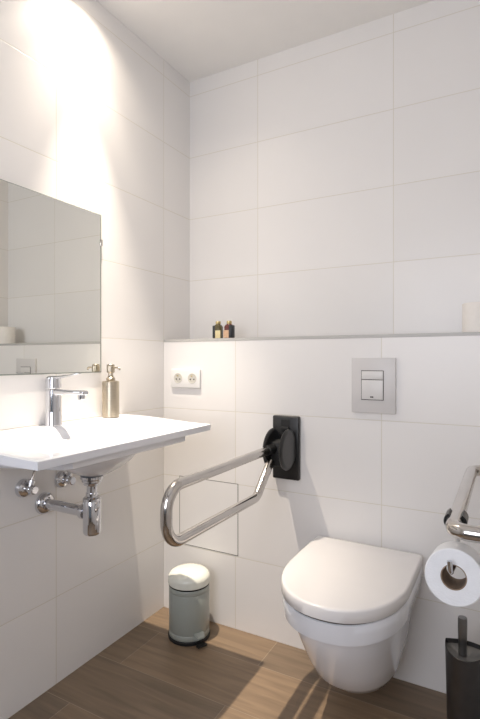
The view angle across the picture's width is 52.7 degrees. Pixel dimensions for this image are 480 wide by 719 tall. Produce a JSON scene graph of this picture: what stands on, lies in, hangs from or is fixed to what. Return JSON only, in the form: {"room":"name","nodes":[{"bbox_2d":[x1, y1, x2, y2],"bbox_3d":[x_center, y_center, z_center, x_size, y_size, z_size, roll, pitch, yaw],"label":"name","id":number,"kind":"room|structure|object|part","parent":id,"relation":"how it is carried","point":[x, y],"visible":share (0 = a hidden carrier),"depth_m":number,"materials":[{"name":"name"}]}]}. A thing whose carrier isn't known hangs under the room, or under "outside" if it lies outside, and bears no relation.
{"room":"accessible bathroom","nodes":[
{"label":"accessible bathroom","id":0,"kind":"room"},
{"bbox_2d":[0,0,189,718],"bbox_3d":[-0.906,-0.121,1.320,0.100,2.510,2.736,0,0,29],"label":"wall","id":1,"kind":"structure","parent":0,"point":[92,118],"depth_m":1.86,"materials":[{"name":"white tile"}]},
{"bbox_2d":[15,470,37,497],"bbox_3d":[-0.675,0.387,1.571,0.059,0.123,0.079,0,0,29],"label":"angle valve","id":2,"kind":"object","parent":1,"relation":"attached to","point":[24,487],"visible":0.95,"depth_m":1.56,"materials":[{"name":"silver metal"}]},
{"bbox_3d":[-0.661,0.418,1.553,0.017,0.028,0.028,0,0,29],"label":"knob","id":3,"kind":"part","parent":2,"relation":"part of","materials":[{"name":"silver metal"}]},
{"bbox_2d":[0,179,102,375],"bbox_3d":[-0.786,-0.255,1.424,0.009,0.609,1.038,0,0,29],"label":"wall mirror","id":4,"kind":"object","parent":1,"relation":"attached to","point":[50,247],"visible":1,"depth_m":1.66,"materials":[{"name":"clear glass"}]},
{"bbox_2d":[55,471,75,487],"bbox_3d":[-0.601,0.389,1.705,0.059,0.126,0.074,0,0,29],"label":"angle valve","id":5,"kind":"object","parent":1,"relation":"attached to","point":[62,478],"visible":0.7,"depth_m":1.69,"materials":[{"name":"silver metal"}]},
{"bbox_3d":[-0.586,0.422,1.689,0.017,0.028,0.028,0,0,29],"label":"knob","id":6,"kind":"part","parent":5,"relation":"part of","materials":[{"name":"silver metal"}]},
{"bbox_2d":[0,414,210,476],"bbox_3d":[-0.474,0.294,1.554,0.426,0.146,0.748,0,0,29],"label":"washbasin","id":7,"kind":"object","parent":1,"relation":"attached to","point":[96,446],"visible":0.99,"depth_m":1.49,"materials":[{"name":"white ceramic"}]},
{"bbox_2d":[44,373,87,425],"bbox_3d":[-0.578,0.133,1.611,0.178,0.176,0.057,0,0,29],"label":"tap","id":8,"kind":"object","parent":7,"relation":"on","point":[53,399],"visible":1,"depth_m":1.62,"materials":[{"name":"silver metal"}]},
{"bbox_3d":[-0.567,0.110,1.605,0.155,0.022,0.038,0,0,29],"label":"spout","id":9,"kind":"part","parent":8,"relation":"part of","materials":[{"name":"silver metal"}]},
{"bbox_2d":[35,475,103,535],"bbox_3d":[-0.552,0.461,1.586,0.261,0.185,0.074,0,0,29],"label":"trap","id":10,"kind":"object","parent":7,"relation":"attached to","point":[89,511],"visible":0.96,"depth_m":1.53,"materials":[{"name":"silver metal"}]},
{"bbox_2d":[83,495,100,535],"bbox_3d":[-0.470,0.494,1.541,0.057,0.118,0.057,0,0,29],"label":"cup","id":11,"kind":"object","parent":10,"relation":"on","point":[91,503],"depth_m":1.52,"materials":[{"name":"silver metal"}]},
{"bbox_2d":[102,364,120,417],"bbox_3d":[-0.493,0.119,1.865,0.071,0.203,0.064,0,0,-10],"label":"soap dispenser","id":12,"kind":"object","parent":7,"relation":"on","point":[110,388],"visible":1,"depth_m":1.84,"materials":[{"name":"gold metal"}]},
{"bbox_2d":[102,381,118,417],"bbox_3d":[-0.497,0.151,1.864,0.064,0.140,0.064,0,0,29],"label":"bottle","id":13,"kind":"object","parent":12,"relation":"on","point":[110,389],"depth_m":1.84,"materials":[{"name":"gold metal"}]},
{"bbox_2d":[8,607,446,718],"bbox_3d":[-0.401,1.184,0.185,2.081,0.100,4.236,0,0,29],"label":"floor","id":14,"kind":"structure","parent":0,"point":[239,674],"depth_m":1.67,"materials":[{"name":"brown wood"}]},
{"bbox_2d":[168,563,209,648],"bbox_3d":[-0.197,0.997,1.994,0.199,0.274,0.172,0,0,29],"label":"pedal bin","id":15,"kind":"object","parent":14,"relation":"on","point":[188,583],"visible":1,"depth_m":1.93,"materials":[{"name":"grey metal"}]},
{"bbox_3d":[-0.209,0.887,2.000,0.172,0.054,0.172,0,0,29],"label":"bin lid","id":16,"kind":"part","parent":15,"relation":"part of","materials":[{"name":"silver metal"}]},
{"bbox_2d":[445,615,479,718],"bbox_3d":[0.618,0.925,1.332,0.107,0.418,0.108,0,0,29],"label":"toilet brush","id":17,"kind":"object","parent":14,"relation":"on","point":[462,656],"visible":1,"depth_m":1.30,"materials":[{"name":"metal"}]},
{"bbox_3d":[0.619,0.768,1.349,0.024,0.104,0.024,0,0,29],"label":"handle","id":18,"kind":"part","parent":17,"relation":"part of","materials":[{"name":"metal"}]},
{"bbox_2d":[446,642,479,661],"bbox_3d":[0.619,0.817,1.334,0.102,0.009,0.103,0,0,29],"label":"lid","id":19,"kind":"object","parent":17,"relation":"on","point":[454,653],"depth_m":1.34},
{"bbox_2d":[96,0,433,81],"bbox_3d":[-0.039,-1.426,0.842,2.081,0.100,2.736,0,0,29],"label":"ceiling","id":20,"kind":"structure","parent":0,"point":[199,39],"depth_m":1.99,"materials":[{"name":"white paint"}]},
{"bbox_2d":[164,335,479,693],"bbox_3d":[0.318,0.523,1.974,1.411,1.222,0.208,0,0,29],"label":"wall ledge","id":21,"kind":"object","parent":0,"point":[390,481],"visible":0.56,"depth_m":1.84,"materials":[{"name":"white tile"}]},
{"bbox_2d":[171,369,200,388],"bbox_3d":[-0.243,0.085,2.154,0.156,0.085,0.020,0,0,29],"label":"double socket","id":22,"kind":"object","parent":21,"relation":"attached to","point":[180,378],"visible":1,"depth_m":2.15,"materials":[{"name":"white plastic"}]},
{"bbox_2d":[174,373,181,382],"bbox_3d":[-0.277,0.084,2.171,0.045,0.045,0.003,0,0,29],"label":"outlet","id":23,"kind":"object","parent":22,"relation":"attached to","point":[177,376],"depth_m":2.17,"materials":[{"name":"white plastic"}]},
{"bbox_2d":[188,373,195,383],"bbox_3d":[-0.211,0.084,2.134,0.045,0.045,0.003,0,0,29],"label":"outlet","id":24,"kind":"object","parent":22,"relation":"attached to","point":[191,376],"depth_m":2.13,"materials":[{"name":"white plastic"}]},
{"bbox_2d":[179,476,237,555],"bbox_3d":[-0.140,0.673,2.108,0.302,0.303,0.002,0,0,29],"label":"access panel","id":25,"kind":"object","parent":21,"relation":"attached to","point":[200,501],"visible":0.83,"depth_m":2.10,"materials":[{"name":"white tile"}]},
{"bbox_2d":[160,415,299,546],"bbox_3d":[0.000,0.362,1.583,0.113,0.281,0.784,0,0,29],"label":"grab bar","id":26,"kind":"object","parent":21,"relation":"attached to","point":[280,451],"visible":1,"depth_m":1.64,"materials":[{"name":"silver metal"}]},
{"bbox_3d":[0.184,0.347,1.917,0.113,0.250,0.022,0,0,29],"label":"wall plate","id":27,"kind":"part","parent":26,"relation":"part of","materials":[{"name":"black plastic"}]},
{"bbox_2d":[281,536,422,693],"bbox_3d":[0.342,0.844,1.537,0.381,0.361,0.533,0,0,29],"label":"toilet","id":28,"kind":"object","parent":21,"relation":"attached to","point":[349,604],"visible":1,"depth_m":1.41,"materials":[{"name":"white ceramic"}]},
{"bbox_3d":[0.335,0.704,1.524,0.360,0.004,0.491,0,0,29],"label":"seat","id":29,"kind":"part","parent":28,"relation":"part of","materials":[{"name":"white plastic"}]},
{"bbox_3d":[0.336,0.682,1.525,0.381,0.038,0.505,0,0,29],"label":"lid","id":30,"kind":"part","parent":28,"relation":"part of","materials":[{"name":"white plastic"}]},
{"bbox_2d":[352,358,395,413],"bbox_3d":[0.482,0.094,1.755,0.158,0.200,0.016,0,0,29],"label":"flush plate","id":31,"kind":"object","parent":21,"relation":"attached to","point":[373,379],"visible":1,"depth_m":1.75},
{"bbox_2d":[190,0,479,338],"bbox_3d":[0.393,-0.121,2.109,1.411,2.510,0.100,0,0,29],"label":"wall","id":32,"kind":"structure","parent":0,"point":[335,178],"depth_m":2.04,"materials":[{"name":"white tile"}]},
{"bbox_2d":[164,332,479,341],"bbox_3d":[0.318,-0.085,1.973,1.411,0.012,0.210,0,0,29],"label":"trim","id":33,"kind":"structure","parent":32,"relation":"attached to","point":[453,333],"depth_m":1.83,"materials":[{"name":"white tile"}]},
{"bbox_2d":[213,321,222,337],"bbox_3d":[-0.096,-0.130,2.135,0.041,0.077,0.031,0,0,29],"label":"toiletry bottle","id":34,"kind":"object","parent":33,"relation":"on","point":[218,328],"visible":0.83,"depth_m":2.12,"materials":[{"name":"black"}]},
{"bbox_2d":[223,321,234,337],"bbox_3d":[-0.047,-0.130,2.108,0.041,0.077,0.031,0,0,29],"label":"toiletry bottle","id":35,"kind":"object","parent":33,"relation":"on","point":[229,329],"visible":0.86,"depth_m":2.10,"materials":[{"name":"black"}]},
{"bbox_2d":[462,302,479,331],"bbox_3d":[0.837,-0.143,1.691,0.112,0.105,0.112,0,0,29],"label":"toilet roll","id":36,"kind":"object","parent":33,"relation":"on","point":[470,311],"visible":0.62,"depth_m":1.66,"materials":[{"name":"beige paper"}]},
{"bbox_3d":[0.623,-0.121,0.476,0.570,2.510,2.736,0,0,29],"label":"wall","id":37,"kind":"structure","parent":0,"visible":0},
{"bbox_2d":[445,465,479,543],"bbox_3d":[0.610,0.336,1.189,0.140,0.080,0.679,0,0,29],"label":"grab rail","id":38,"kind":"object","parent":37,"relation":"attached to","point":[455,526],"visible":1,"depth_m":1.02,"materials":[{"name":"silver metal"}]},
{"bbox_2d":[444,508,468,574],"bbox_3d":[0.434,0.373,0.984,0.045,0.105,0.132,0,0,29],"label":"holder","id":39,"kind":"object","parent":38,"relation":"attached to","point":[451,569],"visible":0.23,"depth_m":1.00,"materials":[{"name":"silver metal"}]},
{"bbox_2d":[425,541,479,606],"bbox_3d":[0.439,0.430,0.977,0.116,0.119,0.103,0,0,29],"label":"toilet roll","id":40,"kind":"object","parent":39,"relation":"hanging from","point":[451,591],"visible":0.96,"depth_m":0.95,"materials":[{"name":"white paper"}]}
]}

